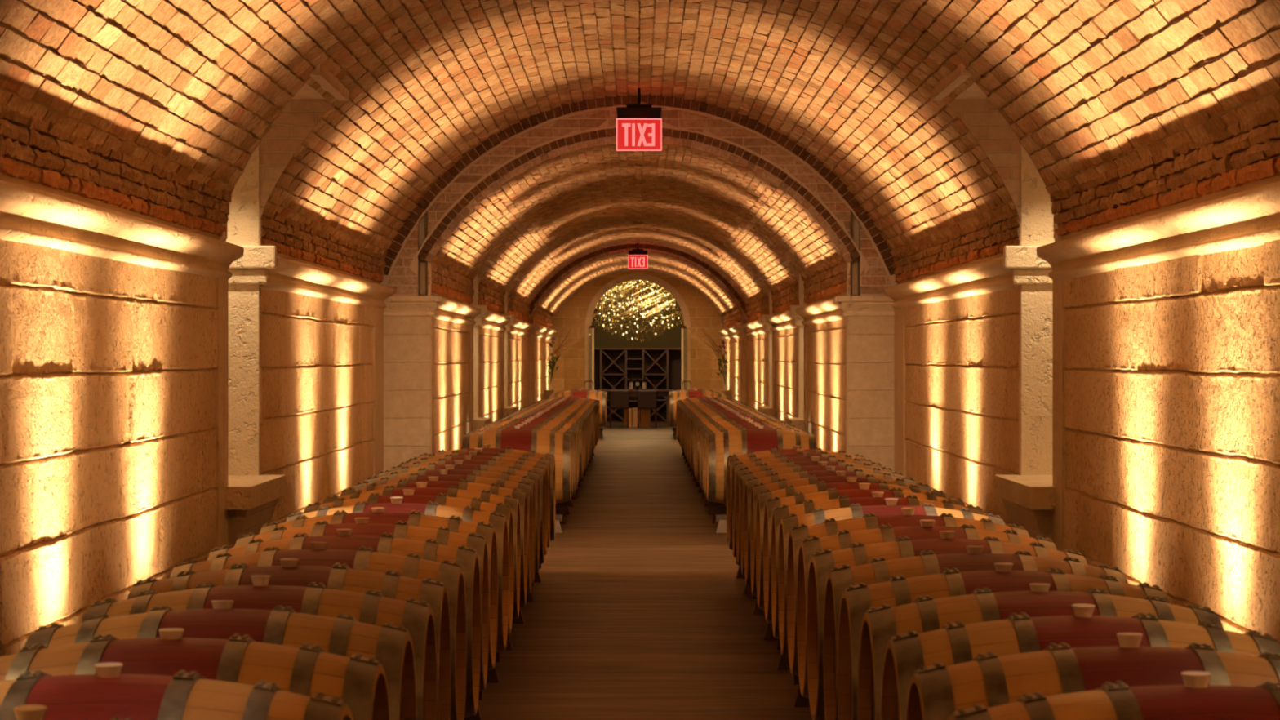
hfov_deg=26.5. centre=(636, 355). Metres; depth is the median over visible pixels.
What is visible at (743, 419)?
wine barrel
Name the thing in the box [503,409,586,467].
wine barrel
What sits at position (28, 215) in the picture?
trim
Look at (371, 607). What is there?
wine barrel
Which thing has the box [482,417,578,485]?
wine barrel
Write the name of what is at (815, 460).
wine barrel
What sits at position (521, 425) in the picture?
wine barrel
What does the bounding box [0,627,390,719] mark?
wine barrel
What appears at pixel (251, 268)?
trim
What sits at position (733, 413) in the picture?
wine barrel
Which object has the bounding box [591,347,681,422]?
wine rack
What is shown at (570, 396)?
wine barrel
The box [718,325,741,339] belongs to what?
trim
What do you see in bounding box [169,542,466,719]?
wine barrel
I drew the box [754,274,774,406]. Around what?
trim
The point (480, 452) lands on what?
wine barrel
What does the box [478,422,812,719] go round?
floor
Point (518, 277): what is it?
trim
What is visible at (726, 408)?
wine barrel
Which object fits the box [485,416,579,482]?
wine barrel
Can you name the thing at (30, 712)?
wine barrel
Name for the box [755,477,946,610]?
wine barrel
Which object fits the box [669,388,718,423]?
wine barrel
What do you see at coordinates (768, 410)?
trim
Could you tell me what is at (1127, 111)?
ceiling
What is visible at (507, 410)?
trim
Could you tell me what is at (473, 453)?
wine barrel
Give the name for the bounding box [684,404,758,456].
wine barrel
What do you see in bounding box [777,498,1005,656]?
wine barrel
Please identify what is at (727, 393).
wall bracket
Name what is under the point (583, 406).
wine barrel
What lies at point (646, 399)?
dining chair
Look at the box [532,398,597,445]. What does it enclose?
wine barrel
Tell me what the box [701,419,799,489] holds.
wine barrel
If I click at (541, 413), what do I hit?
wine barrel
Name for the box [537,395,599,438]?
wine barrel
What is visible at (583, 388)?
wine barrel
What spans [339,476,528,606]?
wine barrel
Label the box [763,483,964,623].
wine barrel
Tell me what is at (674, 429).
rack
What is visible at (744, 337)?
trim
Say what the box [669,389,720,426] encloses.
wine barrel
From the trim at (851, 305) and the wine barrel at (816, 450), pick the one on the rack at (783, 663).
the wine barrel at (816, 450)
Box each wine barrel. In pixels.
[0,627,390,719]
[0,662,353,719]
[13,704,132,719]
[24,600,416,719]
[81,574,437,719]
[127,558,450,719]
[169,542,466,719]
[206,528,480,717]
[234,517,488,691]
[258,506,497,671]
[285,496,509,652]
[303,488,514,634]
[322,482,520,619]
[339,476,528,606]
[354,469,533,594]
[365,465,535,582]
[377,460,539,573]
[390,454,545,564]
[399,450,548,555]
[408,448,551,546]
[417,444,555,541]
[462,426,571,503]
[468,423,573,497]
[475,422,575,493]
[479,419,577,489]
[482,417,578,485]
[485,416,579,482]
[491,415,582,479]
[493,413,583,475]
[497,412,584,473]
[501,410,586,471]
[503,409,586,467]
[508,408,588,465]
[509,407,588,462]
[513,406,590,460]
[515,404,591,458]
[519,404,591,447]
[520,403,592,454]
[522,402,593,452]
[524,400,594,449]
[526,400,595,448]
[528,399,595,442]
[532,398,597,411]
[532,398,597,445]
[533,397,598,442]
[536,396,598,403]
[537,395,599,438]
[541,395,599,437]
[554,389,605,426]
[557,387,606,393]
[558,388,606,423]
[560,387,607,422]
[668,387,716,421]
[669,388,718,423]
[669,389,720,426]
[675,395,737,424]
[676,395,738,439]
[677,396,740,440]
[678,397,742,441]
[679,397,743,444]
[679,399,743,439]
[680,400,747,445]
[680,400,749,448]
[681,401,751,450]
[683,402,754,453]
[684,403,757,448]
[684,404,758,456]
[685,404,762,458]
[686,405,762,460]
[688,407,766,462]
[688,408,768,465]
[690,409,772,467]
[692,411,777,471]
[693,412,780,473]
[693,413,783,475]
[694,415,786,479]
[697,417,789,482]
[699,417,794,485]
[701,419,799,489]
[702,422,803,493]
[704,423,808,497]
[706,425,816,505]
[726,445,864,542]
[728,448,872,549]
[731,452,882,557]
[735,456,893,566]
[740,461,904,575]
[743,466,916,586]
[750,471,931,597]
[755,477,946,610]
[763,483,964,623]
[770,491,984,639]
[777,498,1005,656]
[786,507,1029,675]
[796,519,1057,697]
[806,530,1087,719]
[822,546,1128,719]
[837,562,1169,719]
[857,582,1223,719]
[880,603,1279,719]
[905,632,1279,719]
[946,671,1279,719]
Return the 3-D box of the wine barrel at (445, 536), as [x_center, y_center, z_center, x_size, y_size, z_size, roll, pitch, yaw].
[-1.057,0.982,10.456,0.950,0.727,0.707,0,-1,-1]
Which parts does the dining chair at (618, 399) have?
leg, backrest, leg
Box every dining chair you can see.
[609,391,628,427]
[637,391,656,427]
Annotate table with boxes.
[599,389,675,426]
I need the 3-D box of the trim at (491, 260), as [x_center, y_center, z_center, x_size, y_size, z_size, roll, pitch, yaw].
[-2.043,-0.165,31.125,0.814,1.970,1.250,0,0,0]
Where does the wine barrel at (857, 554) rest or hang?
on the rack at (783, 663)
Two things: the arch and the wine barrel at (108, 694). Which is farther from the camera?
the arch
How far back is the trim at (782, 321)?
34.45 m
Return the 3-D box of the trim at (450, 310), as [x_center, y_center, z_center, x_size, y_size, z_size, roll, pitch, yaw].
[-1.829,-0.443,27.550,0.166,0.229,6.100,0,0,0]
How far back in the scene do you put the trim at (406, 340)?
24.38 m
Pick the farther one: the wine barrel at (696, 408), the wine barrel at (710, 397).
the wine barrel at (710, 397)
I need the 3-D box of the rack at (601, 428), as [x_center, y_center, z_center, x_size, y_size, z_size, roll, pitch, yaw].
[-1.055,1.446,51.668,0.800,0.207,2.736,0,0,0]
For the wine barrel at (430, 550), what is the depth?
9.65 m
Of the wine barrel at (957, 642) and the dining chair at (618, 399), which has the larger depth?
the dining chair at (618, 399)
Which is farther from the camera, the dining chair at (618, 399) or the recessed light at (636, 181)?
the dining chair at (618, 399)
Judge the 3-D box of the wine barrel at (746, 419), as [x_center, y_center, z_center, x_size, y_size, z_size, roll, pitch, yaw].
[1.099,0.978,26.948,0.950,0.736,0.708,0,1,0]
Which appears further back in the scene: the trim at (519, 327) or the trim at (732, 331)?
the trim at (732, 331)
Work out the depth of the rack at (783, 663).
13.45 m
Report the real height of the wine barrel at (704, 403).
0.723 m
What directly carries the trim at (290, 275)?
attached to the wall at (114, 374)
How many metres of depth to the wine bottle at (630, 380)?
59.96 m
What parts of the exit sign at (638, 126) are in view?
panel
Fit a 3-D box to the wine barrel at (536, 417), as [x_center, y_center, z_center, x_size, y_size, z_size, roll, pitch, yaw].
[-1.048,0.979,28.372,0.950,0.739,0.714,0,1,-1]
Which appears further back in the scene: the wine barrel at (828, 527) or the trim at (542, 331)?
the trim at (542, 331)
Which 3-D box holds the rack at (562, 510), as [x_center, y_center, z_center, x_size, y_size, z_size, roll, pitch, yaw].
[-1.055,1.446,33.356,0.800,0.207,19.112,0,0,0]
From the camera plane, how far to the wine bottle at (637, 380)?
59.98 m
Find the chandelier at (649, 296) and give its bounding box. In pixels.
[593,280,682,342]
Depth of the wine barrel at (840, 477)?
14.48 m
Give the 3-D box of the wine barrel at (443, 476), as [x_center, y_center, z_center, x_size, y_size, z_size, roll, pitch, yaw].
[-1.049,0.978,14.728,0.950,0.728,0.699,0,0,0]
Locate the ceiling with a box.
[0,0,1279,328]
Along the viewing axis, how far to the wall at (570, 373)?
57.30 m
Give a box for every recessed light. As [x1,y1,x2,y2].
[631,177,645,183]
[632,220,644,224]
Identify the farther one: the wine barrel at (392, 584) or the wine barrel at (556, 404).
the wine barrel at (556, 404)
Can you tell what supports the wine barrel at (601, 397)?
on the rack at (601, 428)
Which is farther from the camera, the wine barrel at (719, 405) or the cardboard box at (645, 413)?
the cardboard box at (645, 413)
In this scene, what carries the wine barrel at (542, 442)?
on the rack at (562, 510)
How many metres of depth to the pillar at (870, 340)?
24.38 m
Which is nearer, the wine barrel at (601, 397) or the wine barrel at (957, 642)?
the wine barrel at (957, 642)
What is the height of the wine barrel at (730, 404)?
0.727 m
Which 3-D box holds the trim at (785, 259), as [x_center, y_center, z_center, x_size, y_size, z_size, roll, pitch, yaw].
[2.083,-0.165,31.125,0.814,1.970,1.250,0,0,0]
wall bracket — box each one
[544,389,555,399]
[720,389,731,399]
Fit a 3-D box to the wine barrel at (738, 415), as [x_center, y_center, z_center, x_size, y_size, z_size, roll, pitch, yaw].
[1.096,0.982,29.084,0.950,0.720,0.700,0,0,0]
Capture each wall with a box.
[0,239,552,657]
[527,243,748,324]
[551,270,723,398]
[591,280,684,347]
[722,239,1279,644]
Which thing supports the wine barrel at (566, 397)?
on the rack at (562, 510)
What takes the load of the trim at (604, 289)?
attached to the wall at (570, 373)
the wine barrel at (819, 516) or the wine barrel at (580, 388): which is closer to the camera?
the wine barrel at (819, 516)
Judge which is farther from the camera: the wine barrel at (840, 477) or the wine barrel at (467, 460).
the wine barrel at (467, 460)
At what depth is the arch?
24.39 m
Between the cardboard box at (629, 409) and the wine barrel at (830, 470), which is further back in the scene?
the cardboard box at (629, 409)
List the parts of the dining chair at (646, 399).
leg, backrest, leg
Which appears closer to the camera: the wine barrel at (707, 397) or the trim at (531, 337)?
the wine barrel at (707, 397)
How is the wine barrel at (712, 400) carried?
on the rack at (719, 518)
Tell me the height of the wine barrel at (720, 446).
0.729 m
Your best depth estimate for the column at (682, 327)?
57.26 m
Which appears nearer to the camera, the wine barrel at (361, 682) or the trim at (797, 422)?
the wine barrel at (361, 682)
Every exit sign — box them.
[616,88,662,151]
[628,242,648,268]
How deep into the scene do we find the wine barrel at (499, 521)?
11.80 m
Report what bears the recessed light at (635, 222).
in the ceiling
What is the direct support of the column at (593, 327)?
in the wall at (570, 373)
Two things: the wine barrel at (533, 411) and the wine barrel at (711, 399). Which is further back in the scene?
the wine barrel at (711, 399)
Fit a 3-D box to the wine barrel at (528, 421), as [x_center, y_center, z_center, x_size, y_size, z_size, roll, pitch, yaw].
[-1.050,0.979,26.236,0.950,0.729,0.702,0,0,0]
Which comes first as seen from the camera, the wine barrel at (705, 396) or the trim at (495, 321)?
the trim at (495, 321)
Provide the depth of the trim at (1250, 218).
11.44 m
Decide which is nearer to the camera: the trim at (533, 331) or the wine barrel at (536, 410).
the wine barrel at (536, 410)
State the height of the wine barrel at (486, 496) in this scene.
0.724 m
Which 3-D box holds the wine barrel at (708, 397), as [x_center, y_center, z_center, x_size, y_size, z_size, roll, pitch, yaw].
[1.099,0.979,40.476,0.950,0.734,0.708,0,1,0]
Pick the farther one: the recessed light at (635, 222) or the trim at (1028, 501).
the recessed light at (635, 222)
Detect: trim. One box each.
[0,179,244,279]
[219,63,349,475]
[225,475,285,547]
[228,245,276,284]
[258,256,394,308]
[383,295,442,316]
[383,316,430,471]
[424,293,481,324]
[470,254,496,417]
[472,305,486,325]
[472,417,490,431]
[479,310,511,330]
[502,274,522,406]
[503,314,514,331]
[503,406,517,416]
[508,319,534,335]
[529,324,539,335]
[529,335,533,404]
[534,324,557,339]
[584,273,690,389]
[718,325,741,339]
[736,324,746,335]
[741,319,768,335]
[742,335,746,404]
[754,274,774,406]
[758,406,772,416]
[761,314,773,331]
[765,311,797,331]
[780,254,807,417]
[786,417,804,430]
[790,305,804,325]
[795,294,853,324]
[835,295,894,316]
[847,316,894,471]
[884,256,1021,308]
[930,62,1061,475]
[995,475,1055,540]
[1003,245,1052,284]
[1036,181,1279,279]
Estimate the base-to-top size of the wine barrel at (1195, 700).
0.729 m
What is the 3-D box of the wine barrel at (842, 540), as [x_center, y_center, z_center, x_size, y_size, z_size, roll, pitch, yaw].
[1.096,0.980,10.274,0.950,0.744,0.720,0,2,0]
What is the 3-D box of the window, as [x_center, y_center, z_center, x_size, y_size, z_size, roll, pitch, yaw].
[0.020,-1.107,57.365,1.940,0.975,0.050,0,0,0]
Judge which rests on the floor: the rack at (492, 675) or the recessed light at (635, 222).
the rack at (492, 675)
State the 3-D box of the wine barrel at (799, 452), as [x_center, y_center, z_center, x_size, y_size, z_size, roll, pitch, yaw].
[1.090,0.981,18.106,0.950,0.721,0.699,0,0,0]
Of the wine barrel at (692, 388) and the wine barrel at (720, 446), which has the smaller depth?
the wine barrel at (720, 446)
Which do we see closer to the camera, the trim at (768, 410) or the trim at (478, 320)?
the trim at (478, 320)
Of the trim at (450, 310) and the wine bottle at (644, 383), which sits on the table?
the wine bottle at (644, 383)
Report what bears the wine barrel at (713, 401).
on the rack at (719, 518)
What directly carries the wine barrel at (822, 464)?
on the rack at (783, 663)
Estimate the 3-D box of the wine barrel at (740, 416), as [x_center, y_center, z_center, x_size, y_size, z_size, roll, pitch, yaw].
[1.089,0.981,28.372,0.950,0.737,0.716,0,1,0]
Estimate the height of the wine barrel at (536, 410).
0.729 m
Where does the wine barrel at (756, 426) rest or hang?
on the rack at (719, 518)
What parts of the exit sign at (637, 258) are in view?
panel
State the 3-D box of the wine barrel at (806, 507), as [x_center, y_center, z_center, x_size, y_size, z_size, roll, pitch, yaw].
[1.099,0.981,12.410,0.950,0.728,0.706,0,1,1]
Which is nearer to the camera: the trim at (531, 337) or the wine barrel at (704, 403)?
the wine barrel at (704, 403)
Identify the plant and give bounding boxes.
[696,322,728,384]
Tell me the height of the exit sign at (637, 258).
0.473 m
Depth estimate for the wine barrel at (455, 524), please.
11.10 m
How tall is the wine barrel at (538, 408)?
0.724 m
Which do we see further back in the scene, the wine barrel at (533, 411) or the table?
the table
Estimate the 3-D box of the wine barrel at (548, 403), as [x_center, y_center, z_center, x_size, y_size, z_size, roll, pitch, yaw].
[-1.059,0.978,36.916,0.950,0.730,0.701,0,0,0]
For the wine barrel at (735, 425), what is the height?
0.736 m
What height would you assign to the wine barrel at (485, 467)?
0.724 m
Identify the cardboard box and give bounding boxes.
[624,408,631,426]
[632,408,639,426]
[640,408,650,426]
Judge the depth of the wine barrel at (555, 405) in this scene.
34.75 m
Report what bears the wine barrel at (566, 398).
on the rack at (562, 510)
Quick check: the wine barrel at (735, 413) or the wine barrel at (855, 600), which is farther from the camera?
the wine barrel at (735, 413)
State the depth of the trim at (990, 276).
19.33 m
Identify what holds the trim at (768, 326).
attached to the wall at (1166, 374)
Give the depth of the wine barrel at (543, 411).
30.48 m
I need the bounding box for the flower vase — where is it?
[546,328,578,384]
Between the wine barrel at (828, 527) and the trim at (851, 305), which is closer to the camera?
the wine barrel at (828, 527)
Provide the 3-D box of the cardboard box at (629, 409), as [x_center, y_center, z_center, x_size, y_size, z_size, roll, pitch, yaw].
[-0.195,1.349,59.550,0.164,0.402,0.304,0,0,0]
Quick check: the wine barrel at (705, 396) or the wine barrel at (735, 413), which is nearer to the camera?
the wine barrel at (735, 413)
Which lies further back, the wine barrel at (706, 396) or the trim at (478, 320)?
the wine barrel at (706, 396)
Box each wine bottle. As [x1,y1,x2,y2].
[629,375,632,390]
[635,375,639,390]
[642,375,646,390]
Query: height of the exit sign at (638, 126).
0.544 m
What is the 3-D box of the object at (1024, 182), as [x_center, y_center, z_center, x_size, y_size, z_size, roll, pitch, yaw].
[2.354,-0.405,15.765,1.132,2.450,1.530,0,0,0]
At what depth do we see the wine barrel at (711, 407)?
34.02 m
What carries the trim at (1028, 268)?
attached to the wall at (1166, 374)
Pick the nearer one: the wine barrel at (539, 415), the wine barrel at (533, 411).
the wine barrel at (539, 415)
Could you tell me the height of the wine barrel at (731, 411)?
0.733 m
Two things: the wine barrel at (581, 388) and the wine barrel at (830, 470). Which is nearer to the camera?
the wine barrel at (830, 470)
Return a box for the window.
[594,280,680,311]
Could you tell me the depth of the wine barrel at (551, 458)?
18.91 m
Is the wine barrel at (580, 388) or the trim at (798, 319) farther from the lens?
the wine barrel at (580, 388)
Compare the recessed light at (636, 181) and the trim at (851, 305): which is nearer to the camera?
the trim at (851, 305)
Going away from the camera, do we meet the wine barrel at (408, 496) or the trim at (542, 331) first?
the wine barrel at (408, 496)
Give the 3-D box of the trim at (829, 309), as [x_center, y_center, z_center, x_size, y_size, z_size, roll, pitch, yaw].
[1.869,-0.443,27.550,0.165,0.228,6.100,0,0,0]
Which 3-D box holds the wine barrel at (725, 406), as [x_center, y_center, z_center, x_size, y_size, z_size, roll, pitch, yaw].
[1.095,0.978,33.356,0.950,0.739,0.711,0,1,-1]
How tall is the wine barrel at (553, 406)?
0.737 m
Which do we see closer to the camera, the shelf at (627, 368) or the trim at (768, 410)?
the trim at (768, 410)
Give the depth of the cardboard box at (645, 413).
59.39 m
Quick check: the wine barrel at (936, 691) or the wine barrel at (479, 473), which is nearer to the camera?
the wine barrel at (936, 691)
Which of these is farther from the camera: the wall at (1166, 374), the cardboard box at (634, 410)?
the cardboard box at (634, 410)
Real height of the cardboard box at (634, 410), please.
0.412 m
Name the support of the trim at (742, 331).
attached to the wall at (1166, 374)
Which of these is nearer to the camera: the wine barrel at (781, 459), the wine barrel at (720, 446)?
the wine barrel at (781, 459)
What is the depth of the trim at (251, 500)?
15.34 m
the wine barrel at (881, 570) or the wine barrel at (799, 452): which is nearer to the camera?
the wine barrel at (881, 570)
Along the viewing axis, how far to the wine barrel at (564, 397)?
40.44 m
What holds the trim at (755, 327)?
attached to the wall at (1166, 374)
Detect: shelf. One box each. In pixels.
[606,421,624,422]
[626,368,642,369]
[650,421,666,422]
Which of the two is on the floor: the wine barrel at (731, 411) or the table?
the table
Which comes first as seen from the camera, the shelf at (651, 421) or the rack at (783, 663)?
the rack at (783, 663)
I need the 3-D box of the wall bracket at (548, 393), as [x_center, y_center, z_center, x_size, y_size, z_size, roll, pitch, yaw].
[-1.670,0.750,52.200,0.200,0.200,0.240,0,0,0]
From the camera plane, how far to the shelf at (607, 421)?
63.38 m
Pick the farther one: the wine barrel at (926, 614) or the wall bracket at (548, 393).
the wall bracket at (548, 393)
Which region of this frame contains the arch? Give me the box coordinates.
[380,93,897,295]
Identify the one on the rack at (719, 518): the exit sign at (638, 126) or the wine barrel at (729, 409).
the wine barrel at (729, 409)
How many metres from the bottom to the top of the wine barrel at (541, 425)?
0.721 m
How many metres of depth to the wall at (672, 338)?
63.80 m
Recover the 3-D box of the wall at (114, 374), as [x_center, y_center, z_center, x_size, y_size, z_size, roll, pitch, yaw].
[-2.079,0.547,27.550,0.642,2.005,59.500,0,0,0]
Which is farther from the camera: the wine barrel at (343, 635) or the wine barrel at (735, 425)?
the wine barrel at (735, 425)
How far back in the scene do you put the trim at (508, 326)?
38.74 m
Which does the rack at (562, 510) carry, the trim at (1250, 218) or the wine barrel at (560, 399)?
the wine barrel at (560, 399)
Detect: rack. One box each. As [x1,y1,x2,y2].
[464,564,541,719]
[555,452,594,533]
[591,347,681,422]
[598,427,603,439]
[672,427,677,439]
[681,450,726,533]
[736,557,809,706]
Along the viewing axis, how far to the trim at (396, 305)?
24.34 m
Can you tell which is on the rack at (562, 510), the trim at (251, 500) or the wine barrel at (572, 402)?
the wine barrel at (572, 402)
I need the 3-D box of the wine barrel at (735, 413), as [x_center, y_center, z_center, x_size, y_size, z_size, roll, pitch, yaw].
[1.099,0.977,29.796,0.950,0.729,0.699,0,0,0]
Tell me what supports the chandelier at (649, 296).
hanging from the ceiling
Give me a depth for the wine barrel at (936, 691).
5.88 m

